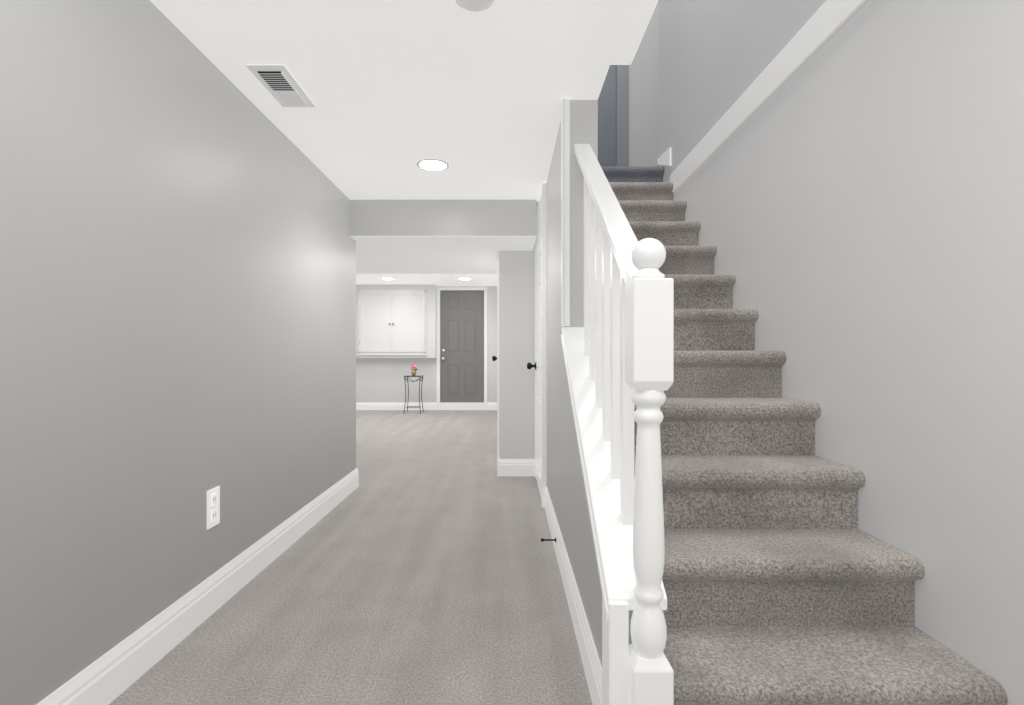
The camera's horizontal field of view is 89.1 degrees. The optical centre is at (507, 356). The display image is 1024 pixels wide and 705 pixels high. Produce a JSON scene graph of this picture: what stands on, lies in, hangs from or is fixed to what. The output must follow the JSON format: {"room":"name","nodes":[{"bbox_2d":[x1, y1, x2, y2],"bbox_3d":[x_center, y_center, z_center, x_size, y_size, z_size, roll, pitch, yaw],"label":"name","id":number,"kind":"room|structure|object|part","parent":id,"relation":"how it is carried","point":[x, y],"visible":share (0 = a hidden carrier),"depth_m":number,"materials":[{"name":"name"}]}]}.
{"room":"basement hallway","nodes":[
{"label":"basement hallway","id":0,"kind":"room"},
{"bbox_2d":[0,0,355,704],"bbox_3d":[-3.658,-0.340,0.815,5.084,2.600,6.030,0,0,0],"label":"wall","id":1,"kind":"structure","parent":0,"point":[176,292],"depth_m":1.58,"materials":[{"name":"grey paint"}]},
{"bbox_2d":[36,468,358,704],"bbox_3d":[-1.107,0.891,0.897,0.015,0.137,5.895,0,0,0],"label":"baseboard","id":2,"kind":"structure","parent":1,"relation":"attached to","point":[111,675],"depth_m":1.77,"materials":[{"name":"white wood"}]},
{"bbox_2d":[207,486,219,529],"bbox_3d":[-1.111,0.570,1.966,0.008,0.144,0.083,0,0,0],"label":"electrical outlet","id":3,"kind":"object","parent":1,"relation":"attached to","point":[213,506],"visible":1,"depth_m":1.96,"materials":[{"name":"white plastic"}]},
{"bbox_2d":[109,410,592,704],"bbox_3d":[-1.600,0.990,3.665,9.200,0.060,11.730,0,0,0],"label":"floor","id":4,"kind":"structure","parent":0,"point":[419,565],"depth_m":2.02,"materials":[{"name":"grey carpet"}]},
{"bbox_2d":[404,365,423,413],"bbox_3d":[-1.596,0.551,8.854,0.292,0.821,0.294,0,0,0],"label":"plant stand","id":5,"kind":"object","parent":4,"relation":"on","point":[413,374],"visible":1,"depth_m":8.82,"materials":[{"name":"black metal"}]},
{"bbox_3d":[-1.583,0.231,8.863,0.134,0.181,0.140,0,0,0],"label":"pot","id":6,"kind":"part","parent":5,"relation":"part of","materials":[{"name":"gold metal"}]},
{"bbox_2d":[561,98,1007,704],"bbox_3d":[0.691,-0.222,2.557,0.922,2.364,2.803,0,0,0],"label":"staircase","id":7,"kind":"structure","parent":4,"relation":"on","point":[743,558],"depth_m":1.47,"materials":[{"name":"carpet"}]},
{"bbox_3d":[0.251,-0.620,2.253,0.034,0.978,0.043,0,0,0],"label":"column trim","id":8,"kind":"part","parent":7,"relation":"part of","materials":[{"name":"white wood"}]},
{"bbox_3d":[0.322,-0.536,1.746,0.068,0.767,1.006,0,0,0],"label":"handrail","id":9,"kind":"part","parent":7,"relation":"part of","materials":[{"name":"white wood"}]},
{"bbox_2d":[150,0,632,201],"bbox_3d":[-0.388,-1.235,0.765,1.556,0.250,5.930,0,0,0],"label":"ceiling","id":10,"kind":"structure","parent":0,"point":[395,91],"depth_m":2.06,"materials":[{"name":"white paint"}]},
{"bbox_2d":[246,65,315,106],"bbox_3d":[-0.922,-1.101,2.140,0.145,0.016,0.330,0,0,0],"label":"ceiling vent","id":11,"kind":"object","parent":10,"relation":"in","point":[280,84],"visible":1,"depth_m":2.11,"materials":[{"name":"white metal"}]},
{"bbox_2d":[416,159,448,170],"bbox_3d":[-0.432,-1.106,3.008,0.188,0.006,0.188,0,0,0],"label":"recessed light","id":12,"kind":"object","parent":10,"relation":"in","point":[433,164],"visible":1,"depth_m":2.99,"materials":[{"name":"white"}]},
{"bbox_2d":[455,0,493,11],"bbox_3d":[-0.100,-1.091,1.575,0.128,0.036,0.128,0,0,0],"label":"smoke detector","id":13,"kind":"object","parent":10,"relation":"attached to","point":[475,5],"visible":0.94,"depth_m":1.59,"materials":[{"name":"white plastic"}]},
{"bbox_2d":[356,286,496,402],"bbox_3d":[-3.033,-0.340,9.420,5.934,2.600,0.180,0,0,0],"label":"wall","id":14,"kind":"structure","parent":0,"point":[379,379],"depth_m":9.33,"materials":[{"name":"grey paint"}]},
{"bbox_2d":[356,285,436,357],"bbox_3d":[-2.107,-0.622,9.230,1.685,1.287,0.200,0,0,0],"label":"cabinet frame","id":15,"kind":"object","parent":14,"relation":"attached to","point":[431,321],"visible":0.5,"depth_m":9.13,"materials":[{"name":"white wood"}]},
{"bbox_2d":[357,290,426,354],"bbox_3d":[-2.023,-0.593,9.093,1.223,1.141,0.073,0,0,0],"label":"upper cabinet","id":16,"kind":"object","parent":15,"relation":"attached to","point":[391,322],"visible":1,"depth_m":9.09,"materials":[{"name":"white wood"}]},
{"bbox_2d":[356,402,436,409],"bbox_3d":[-3.636,0.891,9.322,4.728,0.137,0.015,0,0,0],"label":"baseboard","id":17,"kind":"structure","parent":14,"relation":"attached to","point":[387,405],"depth_m":9.31,"materials":[{"name":"white wood"}]},
{"bbox_2d":[440,291,483,401],"bbox_3d":[-0.815,-0.174,9.335,0.784,2.024,0.111,0,0,0],"label":"door","id":18,"kind":"structure","parent":14,"relation":"in","point":[461,346],"depth_m":9.35,"materials":[{"name":"grey paint"}]},
{"bbox_2d":[436,287,487,409],"bbox_3d":[-0.815,-0.140,9.320,0.914,2.199,0.020,0,0,0],"label":"door frame","id":19,"kind":"structure","parent":14,"relation":"attached to","point":[461,405],"depth_m":9.31,"materials":[{"name":"white wood"}]},
{"bbox_2d":[488,402,496,409],"bbox_3d":[-0.212,0.891,9.322,0.291,0.137,0.015,0,0,0],"label":"baseboard","id":20,"kind":"structure","parent":14,"relation":"attached to","point":[492,405],"depth_m":9.31,"materials":[{"name":"white wood"}]},
{"bbox_2d":[356,274,496,285],"bbox_3d":[-3.033,-1.415,7.335,5.934,0.300,3.990,0,0,0],"label":"ceiling","id":21,"kind":"structure","parent":0,"point":[437,279],"depth_m":8.54,"materials":[{"name":"white paint"}]},
{"bbox_2d":[350,236,535,273],"bbox_3d":[-2.893,-0.853,4.510,6.194,0.004,1.656,0,0,0],"label":"ceiling","id":22,"kind":"structure","parent":0,"point":[438,254],"depth_m":4.25,"materials":[{"name":"white paint"}]},
{"bbox_2d":[350,200,536,235],"bbox_3d":[-2.897,-1.222,4.510,6.205,0.735,1.660,0,0,0],"label":"wall","id":23,"kind":"structure","parent":0,"point":[443,217],"depth_m":3.68,"materials":[{"name":"grey paint"}]},
{"bbox_2d":[499,202,537,458],"bbox_3d":[0.342,-0.315,6.755,0.816,2.550,5.150,0,0,0],"label":"wall","id":24,"kind":"structure","parent":0,"point":[516,353],"depth_m":4.18,"materials":[{"name":"grey paint"}]},
{"bbox_2d":[497,254,498,458],"bbox_3d":[-0.076,-0.070,4.760,0.019,2.060,0.880,0,0,0],"label":"door frame","id":25,"kind":"structure","parent":24,"relation":"attached to","point":[497,356],"depth_m":4.32,"materials":[{"name":"white wood"}]},
{"bbox_2d":[497,459,534,475],"bbox_3d":[0.084,0.891,4.172,0.329,0.137,0.015,0,0,0],"label":"baseboard","id":26,"kind":"structure","parent":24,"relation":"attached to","point":[515,467],"depth_m":4.17,"materials":[{"name":"white wood"}]},
{"bbox_2d":[547,100,632,666],"bbox_3d":[0.320,-0.075,2.735,0.140,2.070,2.890,0,0,0],"label":"wall","id":27,"kind":"structure","parent":0,"point":[566,486],"depth_m":2.25,"materials":[{"name":"grey paint"}]},
{"bbox_2d":[527,203,540,496],"bbox_3d":[0.200,-0.044,3.735,0.098,1.985,0.750,0,0,0],"label":"closet door","id":28,"kind":"structure","parent":27,"relation":"in","point":[537,365],"depth_m":3.73,"materials":[{"name":"white wood"}]},
{"bbox_2d":[535,183,546,507],"bbox_3d":[0.234,-0.071,3.732,0.031,2.062,0.864,0,0,0],"label":"door frame","id":29,"kind":"structure","parent":27,"relation":"attached to","point":[543,197],"depth_m":3.30,"materials":[{"name":"white wood"}]},
{"bbox_2d":[541,538,555,541],"bbox_3d":[0.197,0.885,2.510,0.074,0.022,0.022,0,0,0],"label":"door stop","id":30,"kind":"object","parent":27,"relation":"attached to","point":[542,539],"visible":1,"depth_m":2.51,"materials":[{"name":"black metal"}]},
{"bbox_2d":[545,486,601,704],"bbox_3d":[0.242,0.891,2.295,0.015,0.137,2.010,0,0,0],"label":"baseboard","id":31,"kind":"structure","parent":27,"relation":"attached to","point":[592,667],"depth_m":1.76,"materials":[{"name":"white wood"}]},
{"bbox_2d":[610,0,657,64],"bbox_3d":[0.430,-1.235,1.415,0.080,0.250,1.130,0,0,0],"label":"ceiling","id":32,"kind":"structure","parent":0,"point":[639,15],"depth_m":1.77,"materials":[{"name":"white paint"}]},
{"bbox_2d":[629,0,658,165],"bbox_3d":[0.772,-1.540,4.035,0.764,5.000,0.150,0,0,0],"label":"wall","id":33,"kind":"structure","parent":0,"point":[644,108],"depth_m":3.96,"materials":[{"name":"paint"}]},
{"bbox_2d":[598,65,628,165],"bbox_3d":[0.667,-2.440,3.937,0.494,2.048,0.043,0,0,0],"label":"door","id":34,"kind":"structure","parent":33,"relation":"in","point":[613,124],"depth_m":3.92,"materials":[{"name":"grey wood"}]},
{"bbox_2d":[659,0,1023,704],"bbox_3d":[1.229,-1.540,1.030,0.150,5.000,6.460,0,0,0],"label":"wall","id":35,"kind":"structure","parent":0,"point":[850,191],"depth_m":1.54,"materials":[{"name":"grey paint"}]},
{"bbox_2d":[657,148,670,165],"bbox_3d":[1.147,-1.423,3.808,0.013,0.164,0.303,0,0,0],"label":"trim","id":36,"kind":"structure","parent":35,"relation":"attached to","point":[664,158],"depth_m":3.75,"materials":[{"name":"white wood"}]},
{"bbox_2d":[670,0,866,191],"bbox_3d":[1.147,-1.208,2.027,0.013,0.135,3.255,0,0,0],"label":"trim","id":37,"kind":"structure","parent":35,"relation":"attached to","point":[828,19],"depth_m":2.23,"materials":[{"name":"white wood"}]}
]}

